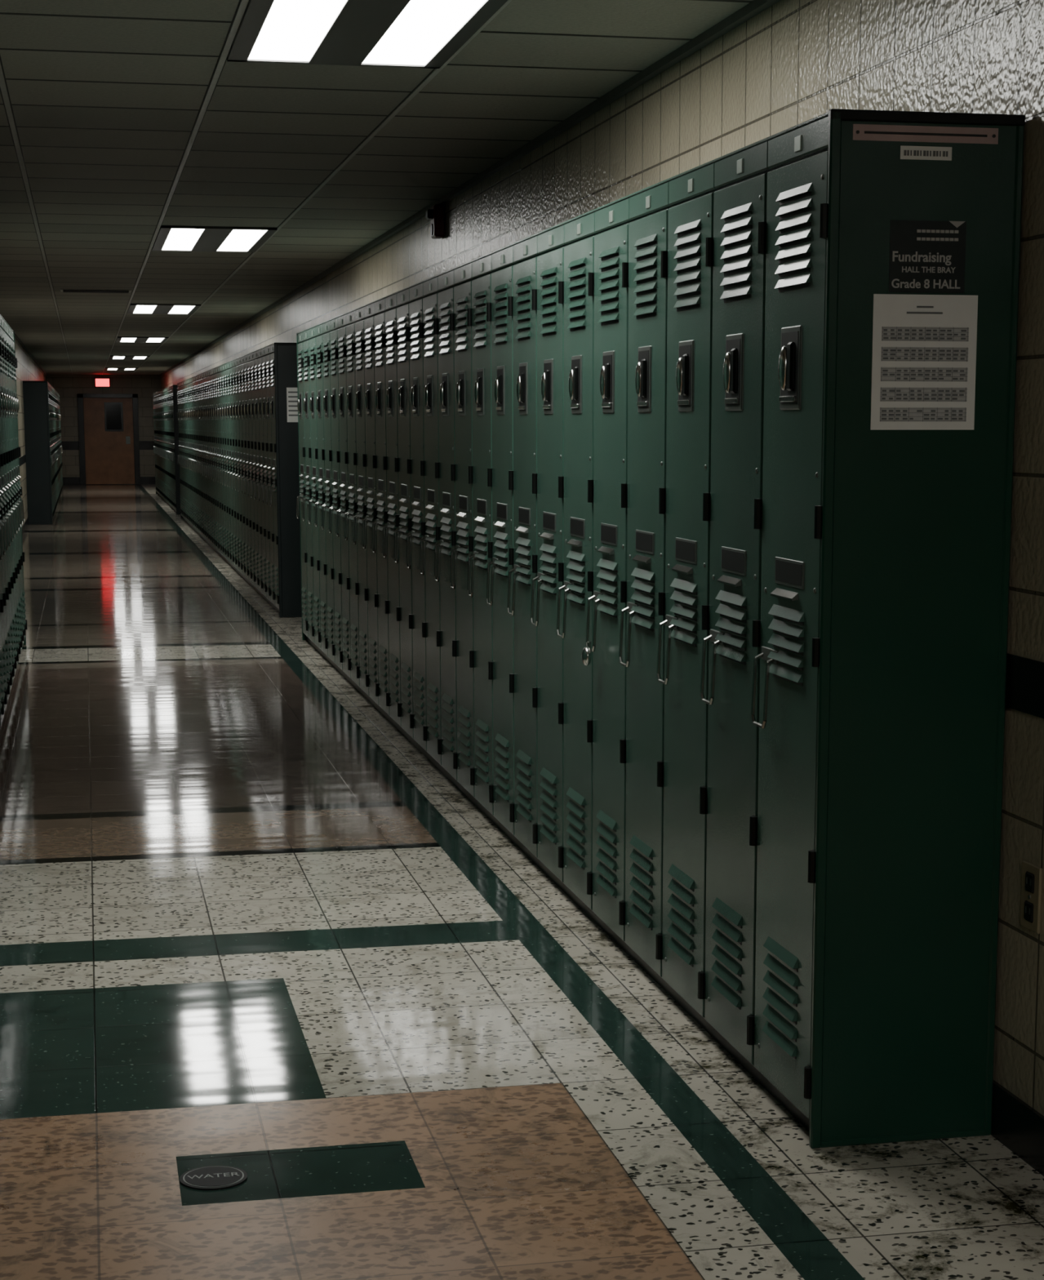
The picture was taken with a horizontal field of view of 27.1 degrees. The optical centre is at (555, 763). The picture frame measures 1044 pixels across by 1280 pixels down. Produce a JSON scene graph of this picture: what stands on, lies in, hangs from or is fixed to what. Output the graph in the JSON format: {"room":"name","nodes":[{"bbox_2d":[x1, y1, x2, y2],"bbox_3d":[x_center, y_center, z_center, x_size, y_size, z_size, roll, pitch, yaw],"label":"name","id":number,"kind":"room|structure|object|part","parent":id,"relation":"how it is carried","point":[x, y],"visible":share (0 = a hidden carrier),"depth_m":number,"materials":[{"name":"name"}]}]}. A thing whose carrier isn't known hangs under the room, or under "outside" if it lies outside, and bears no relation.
{"room":"school corridor","nodes":[
{"label":"school corridor","id":0,"kind":"room"},
{"bbox_2d":[14,337,45,525],"bbox_3d":[-5.136,-2.978,19.899,0.100,2.265,51.500,-2,9,-12],"label":"wall","id":1,"kind":"structure","parent":0,"point":[27,369],"depth_m":26.71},
{"bbox_2d":[18,454,26,466],"bbox_3d":[-5.085,-2.688,19.956,0.004,0.095,51.500,-2,9,-12],"label":"trim","id":2,"kind":"structure","parent":1,"relation":"attached to","point":[22,460],"depth_m":25.93,"materials":[{"name":"black paint"}]},
{"bbox_2d":[22,516,28,536],"bbox_3d":[-5.083,-1.911,20.079,0.008,0.100,51.500,-2,9,-12],"label":"baseboard","id":3,"kind":"structure","parent":1,"relation":"attached to","point":[25,524],"depth_m":25.93,"materials":[{"name":"black paint"}]},
{"bbox_2d":[13,332,47,375],"bbox_3d":[-5.075,-4.088,19.737,0.025,0.022,51.500,-2,9,-12],"label":"trim","id":4,"kind":"structure","parent":1,"relation":"attached to","point":[16,337],"depth_m":30.04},
{"bbox_2d":[45,374,160,477],"bbox_3d":[-9.374,-6.946,45.066,2.530,2.265,0.100,-2,9,-12],"label":"wall","id":5,"kind":"structure","parent":0,"point":[68,386],"depth_m":44.95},
{"bbox_2d":[94,377,110,387],"bbox_3d":[-9.380,-7.888,44.826,0.320,0.200,0.076,-2,9,-12],"label":"exit sign","id":6,"kind":"object","parent":5,"relation":"attached to","point":[99,382],"visible":1,"depth_m":44.79,"materials":[{"name":"red plastic"}]},
{"bbox_2d":[62,440,154,449],"bbox_3d":[-9.363,-6.620,45.066,2.330,0.180,0.006,-2,9,-12],"label":"trim","id":7,"kind":"structure","parent":5,"relation":"attached to","point":[66,445],"depth_m":44.95,"materials":[{"name":"black paint"}]},
{"bbox_2d":[76,393,140,484],"bbox_3d":[-9.289,-6.741,45.035,1.230,1.870,0.060,-2,9,-12],"label":"frame","id":8,"kind":"object","parent":5,"relation":"attached to","point":[80,396],"visible":1,"depth_m":44.98,"materials":[{"name":"black paint"}]},
{"bbox_2d":[83,397,134,484],"bbox_3d":[-9.279,-6.704,45.020,1.000,1.780,0.097,-2,9,-12],"label":"leaf","id":9,"kind":"object","parent":5,"relation":"attached to","point":[108,436],"visible":1,"depth_m":45.02,"materials":[{"name":"brown wood"}]},
{"bbox_2d":[62,476,155,484],"bbox_3d":[-9.363,-5.898,45.178,2.330,0.160,0.008,-2,9,-12],"label":"baseboard","id":10,"kind":"structure","parent":5,"relation":"attached to","point":[144,480],"depth_m":45.15,"materials":[{"name":"black paint"}]},
{"bbox_2d":[0,0,512,374],"bbox_3d":[-3.973,-4.134,19.970,1.216,0.004,51.500,-2,9,-12],"label":"ceiling grid","id":11,"kind":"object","parent":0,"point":[243,3],"depth_m":7.60,"materials":[{"name":"grey metal"}]},
{"bbox_2d":[0,0,754,374],"bbox_3d":[-3.948,-4.186,19.967,2.530,0.100,51.500,-2,9,-12],"label":"ceiling","id":12,"kind":"structure","parent":0,"point":[106,97],"depth_m":7.50,"materials":[{"name":"tile"}]},
{"bbox_2d":[60,288,131,293],"bbox_3d":[-3.437,-3.534,16.194,0.520,0.012,0.280,-2,9,-12],"label":"ceiling air vent","id":13,"kind":"object","parent":12,"relation":"in","point":[86,291],"depth_m":16.10,"materials":[{"name":"black metal"}]},
{"bbox_2d":[104,367,137,370],"bbox_3d":[-8.012,-7.276,39.926,0.580,0.012,1.500,-2,9,-12],"label":"ceiling light fixture","id":14,"kind":"object","parent":12,"relation":"in","point":[106,368],"depth_m":39.93,"materials":[{"name":"white plastic"}]},
{"bbox_2d":[109,355,150,359],"bbox_3d":[-6.455,-6.149,32.780,0.580,0.012,1.500,-2,9,-12],"label":"ceiling light fixture","id":15,"kind":"object","parent":12,"relation":"in","point":[112,357],"depth_m":32.55,"materials":[{"name":"white plastic"}]},
{"bbox_2d":[115,336,168,342],"bbox_3d":[-4.920,-5.038,25.731,0.580,0.012,1.500,-2,9,-12],"label":"ceiling light fixture","id":16,"kind":"object","parent":12,"relation":"in","point":[119,339],"depth_m":25.66,"materials":[{"name":"white plastic"}]},
{"bbox_2d":[127,303,200,314],"bbox_3d":[-3.406,-3.942,18.777,0.580,0.012,1.500,-2,9,-12],"label":"ceiling light fixture","id":17,"kind":"object","parent":12,"relation":"in","point":[144,308],"depth_m":18.66,"materials":[{"name":"white plastic"}]},
{"bbox_2d":[151,225,277,252],"bbox_3d":[-1.850,-2.815,11.631,0.580,0.012,1.500,-2,9,-12],"label":"ceiling light fixture","id":18,"kind":"object","parent":12,"relation":"in","point":[169,237],"depth_m":11.50,"materials":[{"name":"white plastic"}]},
{"bbox_2d":[226,0,507,68],"bbox_3d":[-0.445,-1.798,5.180,0.580,0.012,1.500,-2,9,-12],"label":"ceiling light fixture","id":19,"kind":"object","parent":12,"relation":"in","point":[402,33],"depth_m":5.41,"materials":[{"name":"white plastic"}]},
{"bbox_2d":[0,484,1043,1279],"bbox_3d":[-3.948,-1.899,20.328,2.530,0.001,51.500,-2,9,-12],"label":"floor","id":20,"kind":"structure","parent":0,"point":[247,923],"depth_m":4.62,"materials":[{"name":"tile"}]},
{"bbox_2d":[0,314,27,728],"bbox_3d":[-2.017,-0.681,6.804,0.372,1.806,11.822,-2,9,-12],"label":"bank","id":21,"kind":"object","parent":20,"relation":"on","point":[13,623],"visible":1,"depth_m":10.64,"materials":[{"name":"green paint"}]},
{"bbox_3d":[-3.270,-1.579,12.503,0.348,1.806,0.016,-2,9,-12],"label":"panel","id":22,"kind":"part","parent":21,"relation":"part of","materials":[{"name":"green paint"}]},
{"bbox_2d":[22,380,63,524],"bbox_3d":[-8.036,-4.994,34.161,0.372,1.806,13.904,-2,9,-12],"label":"bank","id":23,"kind":"object","parent":20,"relation":"on","point":[42,411],"visible":0.98,"depth_m":27.51,"materials":[{"name":"green paint"}]},
{"bbox_2d":[152,385,180,514],"bbox_3d":[-6.145,-5.101,34.837,0.372,1.806,9.046,-2,9,-12],"label":"bank","id":24,"kind":"object","parent":20,"relation":"on","point":[166,448],"visible":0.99,"depth_m":33.02,"materials":[{"name":"green paint"}]},
{"bbox_3d":[-5.184,-4.414,30.479,0.348,1.806,0.016,-2,9,-12],"label":"panel","id":25,"kind":"part","parent":24,"relation":"part of","materials":[{"name":"paint"}]},
{"bbox_2d":[179,1165,247,1190],"bbox_3d":[-0.590,0.715,3.735,0.116,0.005,0.116,-2,9,-12],"label":"access cover","id":26,"kind":"object","parent":20,"relation":"on","point":[209,1177],"visible":1,"depth_m":3.73,"materials":[{"name":"metal"}]},
{"bbox_2d":[177,342,302,617],"bbox_3d":[-3.290,-3.034,21.725,0.372,1.806,15.292,-2,9,-12],"label":"bank","id":27,"kind":"object","parent":20,"relation":"on","point":[238,455],"visible":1,"depth_m":16.75,"materials":[{"name":"green paint"}]},
{"bbox_3d":[-4.885,-4.197,29.104,0.348,1.806,0.016,-2,9,-12],"label":"panel","id":28,"kind":"part","parent":27,"relation":"part of","materials":[{"name":"green metal"}]},
{"bbox_3d":[-1.672,-1.871,14.352,0.348,1.806,0.016,-2,9,-12],"label":"panel","id":29,"kind":"part","parent":27,"relation":"part of","materials":[{"name":"paint"}]},
{"bbox_2d":[286,387,297,422],"bbox_3d":[-1.722,-2.361,14.254,0.090,0.225,0.002,-2,9,-12],"label":"paper","id":30,"kind":"object","parent":27,"relation":"attached to","point":[291,393],"visible":0.64,"depth_m":14.25,"materials":[{"name":"white paper"}]},
{"bbox_2d":[288,391,297,416],"bbox_3d":[-1.722,-2.369,14.253,0.070,0.160,0.002,-2,9,-12],"label":"print","id":31,"kind":"object","parent":30,"relation":"attached to","point":[292,395],"depth_m":14.25},
{"bbox_2d":[296,108,1025,1148],"bbox_3d":[-0.379,-0.919,8.311,0.392,1.806,9.393,-2,9,-12],"label":"bank","id":32,"kind":"object","parent":20,"relation":"on","point":[602,512],"depth_m":4.27,"materials":[{"name":"green paint"}]},
{"bbox_3d":[-1.343,-1.633,12.843,0.348,1.806,0.016,-2,9,-12],"label":"panel","id":33,"kind":"part","parent":32,"relation":"part of","materials":[{"name":"green metal"}]},
{"bbox_3d":[0.628,-0.205,3.788,0.348,1.806,0.016,-2,9,-12],"label":"panel","id":34,"kind":"part","parent":32,"relation":"part of","materials":[{"name":"green paint"}]},
{"bbox_2d":[870,293,977,430],"bbox_3d":[0.633,-0.687,3.710,0.189,0.228,0.002,-2,9,-12],"label":"paper","id":35,"kind":"object","parent":32,"relation":"attached to","point":[924,354],"visible":1,"depth_m":3.71,"materials":[{"name":"white paper"}]},
{"bbox_2d":[880,306,968,421],"bbox_3d":[0.634,-0.685,3.710,0.158,0.195,0.002,-2,9,-12],"label":"print","id":36,"kind":"object","parent":35,"relation":"attached to","point":[924,350],"depth_m":3.71},
{"bbox_3d":[0.626,-1.061,3.649,0.260,0.026,0.003,-2,9,-12],"label":"label strip","id":37,"kind":"part","parent":32,"relation":"part of","materials":[{"name":"grey metal"}]},
{"bbox_2d":[900,145,951,160],"bbox_3d":[0.627,-1.031,3.655,0.092,0.022,0.002,-2,9,-12],"label":"name label","id":38,"kind":"object","parent":32,"relation":"attached to","point":[916,153],"visible":1,"depth_m":3.65,"materials":[{"name":"white paper"}]},
{"bbox_2d":[903,150,947,156],"bbox_3d":[0.627,-1.030,3.654,0.079,0.009,0.002,-2,9,-12],"label":"print","id":39,"kind":"object","parent":38,"relation":"on","point":[906,153],"depth_m":3.65},
{"bbox_2d":[856,130,995,137],"bbox_3d":[0.626,-1.061,3.649,0.250,0.006,0.003,-2,9,-12],"label":"print","id":40,"kind":"object","parent":32,"relation":"attached to","point":[860,134],"depth_m":3.65},
{"bbox_2d":[888,219,966,293],"bbox_3d":[0.634,-0.862,3.683,0.137,0.120,0.002,-2,9,-12],"label":"poster","id":41,"kind":"object","parent":32,"relation":"attached to","point":[926,256],"visible":1,"depth_m":3.68,"materials":[{"name":"paper"}]},
{"bbox_2d":[916,221,965,240],"bbox_3d":[0.657,-0.906,3.681,0.087,0.033,0.002,-2,9,-12],"label":"print","id":42,"kind":"object","parent":41,"relation":"attached to","point":[926,230],"depth_m":3.68},
{"bbox_2d":[160,0,1043,1115],"bbox_3d":[-2.760,-3.058,20.404,0.100,2.265,51.500,-2,9,-12],"label":"wall","id":43,"kind":"structure","parent":0,"point":[793,62],"depth_m":4.51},
{"bbox_2d":[426,204,445,238],"bbox_3d":[-0.533,-2.405,9.601,0.075,0.140,0.120,-2,9,-12],"label":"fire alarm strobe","id":44,"kind":"object","parent":43,"relation":"attached to","point":[436,214],"visible":1,"depth_m":9.55,"materials":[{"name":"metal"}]},
{"bbox_2d":[159,0,781,375],"bbox_3d":[-2.821,-4.163,20.216,0.025,0.022,51.500,-2,9,-12],"label":"trim","id":45,"kind":"structure","parent":43,"relation":"attached to","point":[754,7],"depth_m":6.94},
{"bbox_2d":[991,1080,1043,1176],"bbox_3d":[-2.813,-1.986,20.561,0.008,0.100,51.500,-2,9,-12],"label":"baseboard","id":46,"kind":"structure","parent":43,"relation":"attached to","point":[1015,1124],"depth_m":3.84,"materials":[{"name":"black paint"}]},
{"bbox_2d":[1005,653,1043,718],"bbox_3d":[-2.811,-2.764,20.439,0.004,0.095,51.500,-2,9,-12],"label":"trim","id":47,"kind":"structure","parent":43,"relation":"attached to","point":[1024,688],"depth_m":3.76,"materials":[{"name":"black paint"}]},
{"bbox_2d":[1020,860,1042,933],"bbox_3d":[0.829,0.233,3.769,0.010,0.116,0.074,-2,9,-12],"label":"wall outlet","id":48,"kind":"object","parent":43,"relation":"attached to","point":[1032,874],"visible":1,"depth_m":3.76,"materials":[{"name":"beige plastic"}]}
]}

